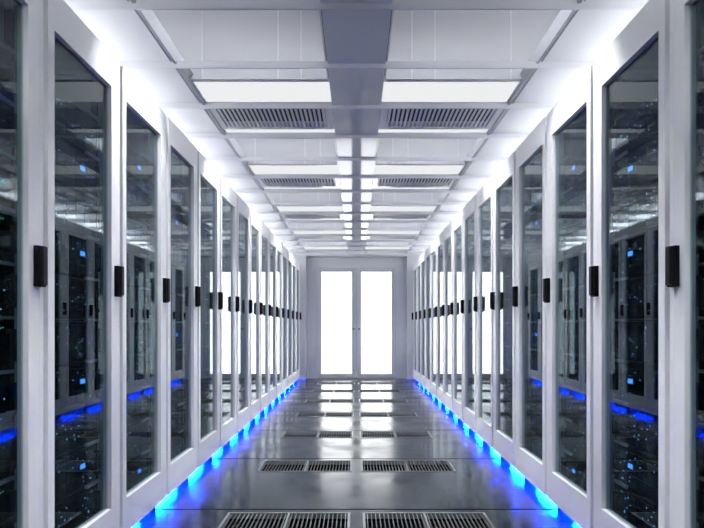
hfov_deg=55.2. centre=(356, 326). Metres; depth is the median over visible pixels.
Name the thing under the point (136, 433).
server
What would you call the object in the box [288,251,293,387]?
tall cabinet
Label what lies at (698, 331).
server
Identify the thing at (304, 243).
coffer
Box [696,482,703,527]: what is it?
server
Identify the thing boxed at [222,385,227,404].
server
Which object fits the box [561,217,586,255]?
server
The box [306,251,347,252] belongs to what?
ceiling vent
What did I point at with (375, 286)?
door
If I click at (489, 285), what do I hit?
server
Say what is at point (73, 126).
server
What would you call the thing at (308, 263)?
wall
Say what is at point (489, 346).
server
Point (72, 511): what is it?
server
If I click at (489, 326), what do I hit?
server
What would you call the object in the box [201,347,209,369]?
server
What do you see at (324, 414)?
floor vent
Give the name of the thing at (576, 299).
server
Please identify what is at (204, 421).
server
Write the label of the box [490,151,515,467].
tall cabinet
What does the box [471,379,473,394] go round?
server
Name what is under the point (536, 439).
server
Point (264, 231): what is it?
tall cabinet
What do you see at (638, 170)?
server
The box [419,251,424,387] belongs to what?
tall cabinet
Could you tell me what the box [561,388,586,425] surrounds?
server
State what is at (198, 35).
ceiling panel
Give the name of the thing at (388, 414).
floor vent
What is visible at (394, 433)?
floor vent
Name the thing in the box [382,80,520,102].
recessed light
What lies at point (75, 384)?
server
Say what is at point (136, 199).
server
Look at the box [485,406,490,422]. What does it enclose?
server
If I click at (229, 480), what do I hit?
floor
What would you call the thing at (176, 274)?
server
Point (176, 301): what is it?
server
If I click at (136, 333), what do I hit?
server
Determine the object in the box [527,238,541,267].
server
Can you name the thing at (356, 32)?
ceiling
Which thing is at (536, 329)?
server
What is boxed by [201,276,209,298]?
server
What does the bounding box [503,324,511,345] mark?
server
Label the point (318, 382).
floor vent
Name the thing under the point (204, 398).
server
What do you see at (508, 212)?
server
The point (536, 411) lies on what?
server
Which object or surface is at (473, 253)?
server
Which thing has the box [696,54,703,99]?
server
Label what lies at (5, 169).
server
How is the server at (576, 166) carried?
in the tall cabinet at (570, 121)
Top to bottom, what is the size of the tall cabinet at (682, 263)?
2.368 m
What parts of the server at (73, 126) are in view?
pull handle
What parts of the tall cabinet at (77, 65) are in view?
mounting rail, handle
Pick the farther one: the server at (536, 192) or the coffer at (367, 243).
the coffer at (367, 243)
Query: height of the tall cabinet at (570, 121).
2.368 m
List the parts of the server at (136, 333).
pull handle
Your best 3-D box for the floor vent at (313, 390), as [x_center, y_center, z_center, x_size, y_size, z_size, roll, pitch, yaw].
[-0.390,1.103,11.360,0.710,0.053,0.420,0,0,0]
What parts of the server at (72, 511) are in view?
pull handle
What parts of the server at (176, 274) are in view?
pull handle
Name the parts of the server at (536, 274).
pull handle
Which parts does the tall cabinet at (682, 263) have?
handle, door, mounting rail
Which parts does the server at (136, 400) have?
pull handle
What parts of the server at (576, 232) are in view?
pull handle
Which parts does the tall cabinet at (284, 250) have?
glass pane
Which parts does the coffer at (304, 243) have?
milky panel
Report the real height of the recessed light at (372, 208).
0.030 m
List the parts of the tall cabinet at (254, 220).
mounting rail, handle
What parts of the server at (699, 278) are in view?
pull handle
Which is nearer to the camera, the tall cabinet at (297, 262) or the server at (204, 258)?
the server at (204, 258)
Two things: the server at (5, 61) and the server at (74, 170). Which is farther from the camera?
the server at (74, 170)
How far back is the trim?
14.11 m
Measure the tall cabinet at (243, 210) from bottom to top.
2.368 m
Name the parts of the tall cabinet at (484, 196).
handle, mounting rail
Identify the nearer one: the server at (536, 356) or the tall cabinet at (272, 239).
the server at (536, 356)
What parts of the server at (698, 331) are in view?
pull handle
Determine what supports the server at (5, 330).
in the tall cabinet at (21, 21)
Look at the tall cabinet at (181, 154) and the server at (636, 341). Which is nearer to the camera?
the server at (636, 341)
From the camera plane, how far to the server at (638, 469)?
2.99 m
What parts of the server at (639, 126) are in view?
pull handle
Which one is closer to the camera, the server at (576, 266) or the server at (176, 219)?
the server at (576, 266)
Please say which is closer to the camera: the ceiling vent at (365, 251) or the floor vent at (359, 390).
the floor vent at (359, 390)
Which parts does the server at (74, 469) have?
pull handle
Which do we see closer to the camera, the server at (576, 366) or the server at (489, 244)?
the server at (576, 366)
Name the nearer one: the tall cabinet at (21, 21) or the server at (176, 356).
the tall cabinet at (21, 21)
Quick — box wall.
[292,255,420,378]
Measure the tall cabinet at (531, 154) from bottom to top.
2.368 m
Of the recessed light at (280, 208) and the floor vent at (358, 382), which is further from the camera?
the floor vent at (358, 382)
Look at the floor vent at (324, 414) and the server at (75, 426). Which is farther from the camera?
the floor vent at (324, 414)
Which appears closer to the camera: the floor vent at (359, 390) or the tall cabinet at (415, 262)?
the floor vent at (359, 390)
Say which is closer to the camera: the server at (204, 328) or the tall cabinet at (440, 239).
the server at (204, 328)
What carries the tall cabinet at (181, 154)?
on the floor
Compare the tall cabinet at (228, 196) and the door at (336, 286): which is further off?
the door at (336, 286)
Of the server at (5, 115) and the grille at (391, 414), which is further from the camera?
the grille at (391, 414)
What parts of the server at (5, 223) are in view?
pull handle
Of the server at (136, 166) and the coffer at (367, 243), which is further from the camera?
the coffer at (367, 243)
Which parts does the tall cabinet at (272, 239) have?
glass pane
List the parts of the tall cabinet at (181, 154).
mounting rail, handle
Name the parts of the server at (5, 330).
pull handle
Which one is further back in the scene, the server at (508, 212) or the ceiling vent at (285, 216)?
the ceiling vent at (285, 216)
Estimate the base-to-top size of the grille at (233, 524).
0.049 m
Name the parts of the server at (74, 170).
pull handle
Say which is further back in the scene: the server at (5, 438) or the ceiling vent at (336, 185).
the ceiling vent at (336, 185)
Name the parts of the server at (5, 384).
pull handle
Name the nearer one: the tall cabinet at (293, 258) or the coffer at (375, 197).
the coffer at (375, 197)
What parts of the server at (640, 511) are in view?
pull handle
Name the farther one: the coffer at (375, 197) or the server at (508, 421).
the coffer at (375, 197)
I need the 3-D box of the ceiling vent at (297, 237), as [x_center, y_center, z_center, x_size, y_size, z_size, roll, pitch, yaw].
[-0.589,-1.520,11.268,0.840,0.049,0.661,0,0,0]
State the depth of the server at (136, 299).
3.84 m
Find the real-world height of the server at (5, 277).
0.176 m
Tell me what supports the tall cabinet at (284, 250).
on the floor
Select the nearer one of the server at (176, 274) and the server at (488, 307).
the server at (176, 274)
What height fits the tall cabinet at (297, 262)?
2.368 m
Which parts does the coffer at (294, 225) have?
milky panel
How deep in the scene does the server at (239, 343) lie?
7.21 m
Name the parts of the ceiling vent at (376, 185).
light panel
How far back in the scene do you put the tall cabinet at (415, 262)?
13.34 m
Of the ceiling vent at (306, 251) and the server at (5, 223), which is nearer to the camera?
the server at (5, 223)
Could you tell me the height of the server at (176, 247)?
0.176 m
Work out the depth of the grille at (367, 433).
6.91 m
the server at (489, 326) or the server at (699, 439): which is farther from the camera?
the server at (489, 326)
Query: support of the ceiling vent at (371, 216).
in the ceiling
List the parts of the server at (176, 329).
pull handle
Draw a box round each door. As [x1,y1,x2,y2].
[318,268,355,377]
[357,268,394,377]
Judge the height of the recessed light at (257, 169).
0.030 m
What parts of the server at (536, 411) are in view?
pull handle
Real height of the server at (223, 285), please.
0.176 m
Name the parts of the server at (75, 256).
pull handle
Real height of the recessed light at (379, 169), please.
0.030 m
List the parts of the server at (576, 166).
pull handle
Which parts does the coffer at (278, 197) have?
milky panel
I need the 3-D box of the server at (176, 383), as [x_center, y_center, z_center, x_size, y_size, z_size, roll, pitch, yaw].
[-1.549,0.451,4.505,0.650,0.176,0.665,0,0,0]
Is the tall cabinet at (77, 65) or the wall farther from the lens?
the wall
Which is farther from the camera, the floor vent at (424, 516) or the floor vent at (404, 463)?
the floor vent at (404, 463)
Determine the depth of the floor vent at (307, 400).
10.02 m
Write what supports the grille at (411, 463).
attached to the floor vent at (404, 463)
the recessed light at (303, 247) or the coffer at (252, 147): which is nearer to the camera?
the coffer at (252, 147)
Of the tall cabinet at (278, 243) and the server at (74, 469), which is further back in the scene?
the tall cabinet at (278, 243)
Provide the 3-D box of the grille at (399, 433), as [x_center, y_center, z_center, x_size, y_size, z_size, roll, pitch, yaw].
[0.563,1.105,6.764,0.334,0.049,0.390,0,0,0]
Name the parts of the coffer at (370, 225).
milky panel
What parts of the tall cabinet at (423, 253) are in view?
door, glass pane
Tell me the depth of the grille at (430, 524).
3.82 m
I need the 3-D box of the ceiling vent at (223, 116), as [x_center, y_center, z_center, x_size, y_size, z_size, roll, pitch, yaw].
[-0.589,-1.520,4.888,0.840,0.049,0.661,0,0,0]
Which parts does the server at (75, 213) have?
pull handle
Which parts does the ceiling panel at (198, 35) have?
frame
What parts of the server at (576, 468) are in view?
pull handle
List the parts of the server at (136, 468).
pull handle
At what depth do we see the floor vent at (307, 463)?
5.35 m
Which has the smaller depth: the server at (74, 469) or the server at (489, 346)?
the server at (74, 469)
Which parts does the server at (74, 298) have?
pull handle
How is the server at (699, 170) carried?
in the tall cabinet at (682, 263)
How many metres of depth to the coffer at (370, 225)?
10.46 m
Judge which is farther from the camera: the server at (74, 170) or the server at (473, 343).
the server at (473, 343)
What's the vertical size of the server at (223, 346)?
0.176 m
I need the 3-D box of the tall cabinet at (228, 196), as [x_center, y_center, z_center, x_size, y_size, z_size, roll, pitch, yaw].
[-1.658,-0.104,6.100,1.084,2.368,0.800,0,0,0]
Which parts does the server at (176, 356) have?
pull handle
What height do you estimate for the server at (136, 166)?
0.176 m
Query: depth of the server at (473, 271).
7.21 m
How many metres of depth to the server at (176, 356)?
4.70 m
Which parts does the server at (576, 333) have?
pull handle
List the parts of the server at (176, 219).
pull handle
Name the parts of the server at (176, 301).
pull handle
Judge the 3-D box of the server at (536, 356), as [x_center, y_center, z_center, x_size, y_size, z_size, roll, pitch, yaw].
[1.549,0.258,4.505,0.650,0.176,0.665,0,0,0]
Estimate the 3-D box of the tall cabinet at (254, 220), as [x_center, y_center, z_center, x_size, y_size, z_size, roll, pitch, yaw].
[-1.658,-0.104,7.700,1.084,2.368,0.800,0,0,0]
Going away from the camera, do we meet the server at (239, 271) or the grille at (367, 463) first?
the grille at (367, 463)
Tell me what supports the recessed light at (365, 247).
in the ceiling
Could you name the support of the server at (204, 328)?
in the tall cabinet at (208, 178)
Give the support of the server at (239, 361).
in the tall cabinet at (243, 210)
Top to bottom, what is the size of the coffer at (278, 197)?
0.560 m
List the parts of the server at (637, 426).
pull handle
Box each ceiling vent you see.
[210,101,334,132]
[257,173,340,189]
[281,214,343,219]
[295,236,346,239]
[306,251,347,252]
[365,251,406,252]
[366,236,417,239]
[369,214,431,219]
[372,173,455,189]
[378,101,502,132]
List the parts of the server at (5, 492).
pull handle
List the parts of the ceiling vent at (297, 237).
light panel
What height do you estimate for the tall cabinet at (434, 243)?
2.368 m
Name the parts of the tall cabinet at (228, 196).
mounting rail, handle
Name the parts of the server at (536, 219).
pull handle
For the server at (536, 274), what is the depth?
4.70 m
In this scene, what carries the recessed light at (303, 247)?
in the ceiling
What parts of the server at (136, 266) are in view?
pull handle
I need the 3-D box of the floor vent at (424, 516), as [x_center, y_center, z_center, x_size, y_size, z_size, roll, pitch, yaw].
[0.390,1.103,3.700,0.710,0.053,0.420,0,0,0]
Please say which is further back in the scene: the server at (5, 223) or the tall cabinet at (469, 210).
the tall cabinet at (469, 210)
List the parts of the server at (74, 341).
pull handle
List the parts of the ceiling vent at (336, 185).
light panel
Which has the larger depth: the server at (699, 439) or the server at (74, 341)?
the server at (74, 341)
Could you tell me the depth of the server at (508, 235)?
5.53 m
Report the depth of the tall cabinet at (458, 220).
7.96 m
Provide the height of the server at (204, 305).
0.176 m
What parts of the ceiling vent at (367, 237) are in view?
light panel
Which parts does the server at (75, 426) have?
pull handle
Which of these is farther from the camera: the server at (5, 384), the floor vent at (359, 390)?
the floor vent at (359, 390)
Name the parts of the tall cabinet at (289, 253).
glass pane, door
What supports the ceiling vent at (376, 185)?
in the ceiling
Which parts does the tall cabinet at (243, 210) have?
mounting rail, handle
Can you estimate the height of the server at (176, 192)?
0.176 m
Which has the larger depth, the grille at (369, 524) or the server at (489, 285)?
the server at (489, 285)
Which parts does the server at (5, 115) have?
pull handle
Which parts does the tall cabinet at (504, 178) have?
handle, mounting rail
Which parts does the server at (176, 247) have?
pull handle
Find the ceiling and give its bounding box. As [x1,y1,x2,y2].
[64,0,648,254]
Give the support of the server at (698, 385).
in the tall cabinet at (682, 263)
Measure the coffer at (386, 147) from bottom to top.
0.560 m
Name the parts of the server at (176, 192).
pull handle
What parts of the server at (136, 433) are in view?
pull handle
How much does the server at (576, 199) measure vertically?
0.176 m
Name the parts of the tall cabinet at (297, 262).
glass pane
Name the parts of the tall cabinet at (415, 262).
glass pane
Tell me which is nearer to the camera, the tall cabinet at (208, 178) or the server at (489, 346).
the tall cabinet at (208, 178)
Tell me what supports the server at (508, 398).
in the tall cabinet at (504, 178)
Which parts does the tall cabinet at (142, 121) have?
mounting rail, handle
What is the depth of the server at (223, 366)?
6.35 m
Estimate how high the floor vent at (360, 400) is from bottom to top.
0.053 m
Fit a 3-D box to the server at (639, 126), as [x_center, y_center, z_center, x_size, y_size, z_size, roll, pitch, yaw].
[1.549,-0.900,2.905,0.650,0.176,0.665,0,0,0]
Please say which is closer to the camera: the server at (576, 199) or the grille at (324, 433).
the server at (576, 199)
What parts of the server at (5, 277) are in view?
pull handle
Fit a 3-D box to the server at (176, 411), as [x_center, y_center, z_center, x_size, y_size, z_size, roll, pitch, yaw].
[-1.549,0.644,4.505,0.650,0.176,0.665,0,0,0]
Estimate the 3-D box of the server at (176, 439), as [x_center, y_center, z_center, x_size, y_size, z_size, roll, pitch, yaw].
[-1.549,0.837,4.505,0.650,0.176,0.665,0,0,0]
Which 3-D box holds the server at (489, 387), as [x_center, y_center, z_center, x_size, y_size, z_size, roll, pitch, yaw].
[1.549,0.644,6.104,0.650,0.176,0.665,0,0,0]
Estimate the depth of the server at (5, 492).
2.41 m
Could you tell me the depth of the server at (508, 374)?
5.53 m
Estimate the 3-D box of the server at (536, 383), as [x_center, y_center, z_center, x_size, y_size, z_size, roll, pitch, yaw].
[1.549,0.451,4.505,0.650,0.176,0.665,0,0,0]
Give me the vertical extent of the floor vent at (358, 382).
0.053 m
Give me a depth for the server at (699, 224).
2.41 m
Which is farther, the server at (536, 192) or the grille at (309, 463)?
the grille at (309, 463)
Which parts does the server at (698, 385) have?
pull handle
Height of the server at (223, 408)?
0.176 m
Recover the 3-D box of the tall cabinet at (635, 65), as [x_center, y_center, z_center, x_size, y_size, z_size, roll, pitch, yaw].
[1.658,-0.104,2.900,1.084,2.368,0.800,0,0,0]
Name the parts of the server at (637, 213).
pull handle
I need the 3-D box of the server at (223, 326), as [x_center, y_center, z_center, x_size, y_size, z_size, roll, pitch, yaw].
[-1.549,0.065,6.104,0.650,0.176,0.665,0,0,0]
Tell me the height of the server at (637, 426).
0.176 m
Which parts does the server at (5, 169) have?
pull handle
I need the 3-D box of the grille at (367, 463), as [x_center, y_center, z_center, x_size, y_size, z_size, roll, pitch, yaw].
[0.217,1.105,5.232,0.334,0.049,0.390,0,0,0]
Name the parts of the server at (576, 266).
pull handle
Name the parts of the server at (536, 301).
pull handle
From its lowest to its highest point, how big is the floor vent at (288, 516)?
0.053 m
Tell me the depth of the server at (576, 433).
3.84 m
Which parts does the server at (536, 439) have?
pull handle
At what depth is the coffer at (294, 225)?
10.46 m
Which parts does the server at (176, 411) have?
pull handle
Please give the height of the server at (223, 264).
0.176 m
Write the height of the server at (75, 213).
0.176 m
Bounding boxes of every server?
[0,47,16,101]
[0,101,16,155]
[0,156,16,207]
[0,211,16,261]
[0,266,16,315]
[0,320,16,369]
[0,374,16,424]
[0,428,16,479]
[0,482,16,527]
[55,90,100,157]
[55,136,100,197]
[55,183,100,236]
[55,229,100,277]
[55,275,100,318]
[55,321,100,363]
[55,362,100,409]
[55,403,100,455]
[55,443,100,502]
[55,484,100,527]
[126,146,151,190]
[126,181,151,223]
[126,217,151,255]
[126,252,151,287]
[126,287,151,319]
[126,323,151,354]
[126,355,151,389]
[126,388,151,425]
[126,421,151,460]
[126,453,151,491]
[171,181,185,213]
[171,210,185,240]
[171,238,185,267]
[171,267,185,294]
[171,295,185,320]
[171,324,185,349]
[171,351,185,377]
[171,378,185,406]
[171,405,185,434]
[171,432,185,459]
[201,205,209,229]
[201,229,209,252]
[201,253,209,275]
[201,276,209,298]
[201,300,209,321]
[201,324,209,345]
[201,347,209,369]
[201,370,209,393]
[201,394,209,416]
[201,417,209,437]
[222,221,227,241]
[222,242,227,261]
[222,263,227,281]
[222,283,227,301]
[222,304,227,322]
[222,325,227,342]
[222,345,227,363]
[222,365,227,384]
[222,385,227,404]
[222,406,227,422]
[239,253,241,268]
[239,271,241,286]
[239,343,241,358]
[239,361,241,376]
[239,379,241,394]
[471,253,473,268]
[471,271,473,286]
[471,343,473,358]
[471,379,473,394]
[485,221,490,241]
[485,242,490,261]
[485,263,490,281]
[485,283,490,301]
[485,304,490,322]
[485,325,490,342]
[485,345,490,363]
[485,365,490,384]
[485,385,490,404]
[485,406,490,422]
[503,205,511,229]
[503,229,511,252]
[503,253,511,275]
[503,276,511,298]
[503,300,511,321]
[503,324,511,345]
[503,370,511,393]
[503,394,511,416]
[503,417,511,437]
[527,181,541,213]
[527,210,541,240]
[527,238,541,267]
[527,267,541,294]
[527,295,541,320]
[527,324,541,349]
[527,351,541,377]
[527,378,541,406]
[527,405,541,434]
[527,432,541,459]
[561,146,586,190]
[561,181,586,223]
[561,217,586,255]
[561,252,586,287]
[561,287,586,319]
[561,323,586,354]
[561,355,586,389]
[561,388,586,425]
[561,421,586,460]
[561,453,586,491]
[612,90,657,157]
[612,136,657,197]
[612,183,657,236]
[612,229,657,277]
[612,275,657,318]
[612,321,657,363]
[612,362,657,409]
[612,403,657,455]
[612,443,657,502]
[612,484,657,527]
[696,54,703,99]
[696,107,703,153]
[696,160,703,207]
[696,214,703,261]
[696,267,703,315]
[696,321,703,368]
[696,374,703,422]
[696,428,703,475]
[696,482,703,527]
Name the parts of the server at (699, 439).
pull handle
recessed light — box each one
[192,80,330,102]
[248,164,338,174]
[276,206,343,211]
[292,230,345,233]
[303,247,347,248]
[365,247,409,248]
[367,230,420,233]
[369,206,436,211]
[374,164,464,174]
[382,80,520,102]
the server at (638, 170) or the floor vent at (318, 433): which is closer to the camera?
the server at (638, 170)
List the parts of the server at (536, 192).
pull handle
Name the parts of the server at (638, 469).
pull handle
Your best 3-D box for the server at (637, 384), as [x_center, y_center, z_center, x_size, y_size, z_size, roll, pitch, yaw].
[1.549,0.258,2.905,0.650,0.176,0.665,0,0,0]
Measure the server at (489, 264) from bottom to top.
0.176 m
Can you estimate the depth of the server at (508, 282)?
5.53 m
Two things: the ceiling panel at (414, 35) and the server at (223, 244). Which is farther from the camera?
the server at (223, 244)
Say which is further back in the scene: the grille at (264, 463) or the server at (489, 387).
the server at (489, 387)
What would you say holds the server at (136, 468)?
in the tall cabinet at (142, 121)
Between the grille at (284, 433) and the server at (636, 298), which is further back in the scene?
the grille at (284, 433)
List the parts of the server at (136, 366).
pull handle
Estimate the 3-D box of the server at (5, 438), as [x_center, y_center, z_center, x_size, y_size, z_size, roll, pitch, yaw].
[-1.549,0.451,2.104,0.650,0.176,0.665,0,0,0]
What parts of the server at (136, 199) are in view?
pull handle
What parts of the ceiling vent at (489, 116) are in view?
light panel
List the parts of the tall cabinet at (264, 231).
glass pane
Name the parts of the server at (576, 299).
pull handle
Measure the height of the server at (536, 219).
0.176 m
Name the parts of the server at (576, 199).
pull handle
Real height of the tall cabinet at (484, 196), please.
2.368 m
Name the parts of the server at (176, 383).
pull handle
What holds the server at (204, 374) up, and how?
in the tall cabinet at (208, 178)
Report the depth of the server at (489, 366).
6.35 m
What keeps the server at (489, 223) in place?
in the tall cabinet at (484, 196)
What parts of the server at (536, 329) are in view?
pull handle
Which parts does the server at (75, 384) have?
pull handle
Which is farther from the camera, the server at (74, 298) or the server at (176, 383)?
the server at (176, 383)
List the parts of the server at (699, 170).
pull handle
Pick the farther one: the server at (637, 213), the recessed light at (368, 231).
the recessed light at (368, 231)
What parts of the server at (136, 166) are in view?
pull handle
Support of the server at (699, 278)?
in the tall cabinet at (682, 263)
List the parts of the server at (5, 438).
pull handle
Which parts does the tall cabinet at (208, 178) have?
mounting rail, handle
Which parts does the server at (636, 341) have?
pull handle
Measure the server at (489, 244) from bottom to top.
0.176 m
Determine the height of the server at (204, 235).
0.176 m
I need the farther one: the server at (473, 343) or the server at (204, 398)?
the server at (473, 343)
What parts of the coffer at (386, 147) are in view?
milky panel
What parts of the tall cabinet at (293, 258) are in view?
door, glass pane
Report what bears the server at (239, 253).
in the tall cabinet at (243, 210)
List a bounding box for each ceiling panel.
[152,10,328,79]
[384,10,560,79]
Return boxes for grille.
[223,514,285,527]
[261,461,305,470]
[283,432,316,436]
[287,514,346,527]
[297,413,323,415]
[307,461,349,470]
[319,432,350,436]
[362,432,393,436]
[363,461,405,470]
[366,514,425,527]
[389,413,414,415]
[396,432,428,436]
[407,461,451,470]
[427,514,489,527]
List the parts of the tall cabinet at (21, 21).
mounting rail, door, handle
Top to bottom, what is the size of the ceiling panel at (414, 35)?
0.560 m
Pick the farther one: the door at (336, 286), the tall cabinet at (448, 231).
the door at (336, 286)
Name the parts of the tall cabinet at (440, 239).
glass pane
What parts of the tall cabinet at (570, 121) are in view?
handle, mounting rail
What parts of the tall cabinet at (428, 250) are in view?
glass pane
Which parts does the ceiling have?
cross rail, cross rail, cross rail, cross rail, cross rail, cross rail, cross rail, cross rail, cross rail, cross rail, cross rail, cross rail, cross rail, cross rail, cross rail, cross rail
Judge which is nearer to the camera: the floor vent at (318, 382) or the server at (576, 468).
the server at (576, 468)
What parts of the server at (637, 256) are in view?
pull handle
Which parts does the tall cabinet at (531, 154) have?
handle, mounting rail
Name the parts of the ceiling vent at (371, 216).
light panel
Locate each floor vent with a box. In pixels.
[218,512,349,527]
[257,460,351,471]
[280,431,352,437]
[295,412,353,416]
[304,399,353,402]
[312,390,353,391]
[317,382,354,383]
[358,382,395,383]
[359,390,400,391]
[359,399,408,402]
[359,412,417,416]
[360,431,432,437]
[361,460,455,471]
[363,512,494,527]
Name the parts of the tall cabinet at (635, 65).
handle, mounting rail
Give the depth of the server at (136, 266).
3.84 m
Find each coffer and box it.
[228,82,337,164]
[266,164,342,205]
[290,218,345,230]
[302,236,346,244]
[366,236,410,244]
[367,218,422,230]
[370,164,446,205]
[375,82,484,164]
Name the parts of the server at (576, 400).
pull handle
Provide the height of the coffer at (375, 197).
0.560 m
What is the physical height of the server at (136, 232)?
0.176 m
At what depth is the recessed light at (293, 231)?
10.60 m
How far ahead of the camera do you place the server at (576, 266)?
3.84 m
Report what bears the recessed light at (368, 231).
in the ceiling
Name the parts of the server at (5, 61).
pull handle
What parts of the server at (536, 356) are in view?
pull handle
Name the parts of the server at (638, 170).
pull handle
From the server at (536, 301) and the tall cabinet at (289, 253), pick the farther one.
the tall cabinet at (289, 253)
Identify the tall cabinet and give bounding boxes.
[0,0,47,527]
[43,0,123,527]
[120,66,169,527]
[166,117,200,494]
[197,151,222,467]
[220,176,239,447]
[237,194,252,432]
[250,209,262,421]
[260,220,270,411]
[269,230,278,404]
[276,238,284,397]
[282,245,289,392]
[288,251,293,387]
[292,256,297,383]
[296,260,300,380]
[412,260,416,380]
[415,256,420,383]
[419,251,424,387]
[423,245,430,392]
[428,238,436,397]
[434,230,443,404]
[442,220,452,411]
[450,209,462,421]
[460,194,475,432]
[473,176,492,447]
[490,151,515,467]
[512,117,546,494]
[543,66,592,527]
[589,0,669,527]
[665,0,703,527]
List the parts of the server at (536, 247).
pull handle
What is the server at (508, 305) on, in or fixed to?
in the tall cabinet at (504, 178)
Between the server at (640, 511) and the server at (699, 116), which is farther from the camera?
the server at (640, 511)
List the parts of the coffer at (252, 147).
milky panel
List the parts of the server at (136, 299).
pull handle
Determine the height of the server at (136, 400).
0.176 m
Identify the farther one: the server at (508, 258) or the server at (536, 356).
the server at (508, 258)
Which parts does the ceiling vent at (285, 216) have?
light panel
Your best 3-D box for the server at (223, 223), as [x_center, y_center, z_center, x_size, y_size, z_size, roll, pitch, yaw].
[-1.549,-0.900,6.104,0.650,0.176,0.665,0,0,0]
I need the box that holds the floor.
[132,377,580,527]
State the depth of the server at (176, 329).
4.70 m
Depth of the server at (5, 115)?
2.41 m
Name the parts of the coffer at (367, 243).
milky panel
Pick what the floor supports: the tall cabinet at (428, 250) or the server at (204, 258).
the tall cabinet at (428, 250)
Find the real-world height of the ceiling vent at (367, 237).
0.049 m
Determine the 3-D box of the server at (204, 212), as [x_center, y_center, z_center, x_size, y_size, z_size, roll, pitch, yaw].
[-1.549,-0.900,5.304,0.650,0.176,0.665,0,0,0]
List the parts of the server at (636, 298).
pull handle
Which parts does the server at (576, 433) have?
pull handle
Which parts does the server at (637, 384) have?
pull handle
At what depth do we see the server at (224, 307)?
6.37 m
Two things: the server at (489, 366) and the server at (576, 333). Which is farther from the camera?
the server at (489, 366)
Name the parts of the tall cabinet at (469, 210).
handle, mounting rail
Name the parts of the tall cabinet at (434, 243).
door, glass pane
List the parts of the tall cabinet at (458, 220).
handle, mounting rail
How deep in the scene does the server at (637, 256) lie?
2.99 m
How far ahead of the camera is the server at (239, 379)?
7.21 m
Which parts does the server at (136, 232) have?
pull handle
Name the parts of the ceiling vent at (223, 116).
light panel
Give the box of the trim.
[315,266,397,378]
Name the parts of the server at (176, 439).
pull handle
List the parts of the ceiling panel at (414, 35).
frame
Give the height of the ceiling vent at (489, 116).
0.049 m
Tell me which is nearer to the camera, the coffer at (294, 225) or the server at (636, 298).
the server at (636, 298)
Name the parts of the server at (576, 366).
pull handle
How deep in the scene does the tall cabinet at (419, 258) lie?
12.49 m
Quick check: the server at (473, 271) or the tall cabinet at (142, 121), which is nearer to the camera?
the tall cabinet at (142, 121)
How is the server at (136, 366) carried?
in the tall cabinet at (142, 121)
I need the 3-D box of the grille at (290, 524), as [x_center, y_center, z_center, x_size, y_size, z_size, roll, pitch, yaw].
[-0.217,1.105,3.700,0.334,0.049,0.390,0,0,0]
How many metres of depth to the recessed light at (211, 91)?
4.30 m
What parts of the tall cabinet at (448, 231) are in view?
glass pane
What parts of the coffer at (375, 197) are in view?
milky panel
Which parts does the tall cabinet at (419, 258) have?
door, glass pane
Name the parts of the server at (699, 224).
pull handle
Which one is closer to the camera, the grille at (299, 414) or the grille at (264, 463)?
the grille at (264, 463)
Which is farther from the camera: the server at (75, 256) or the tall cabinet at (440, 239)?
the tall cabinet at (440, 239)
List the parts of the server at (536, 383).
pull handle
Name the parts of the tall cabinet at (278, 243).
door, glass pane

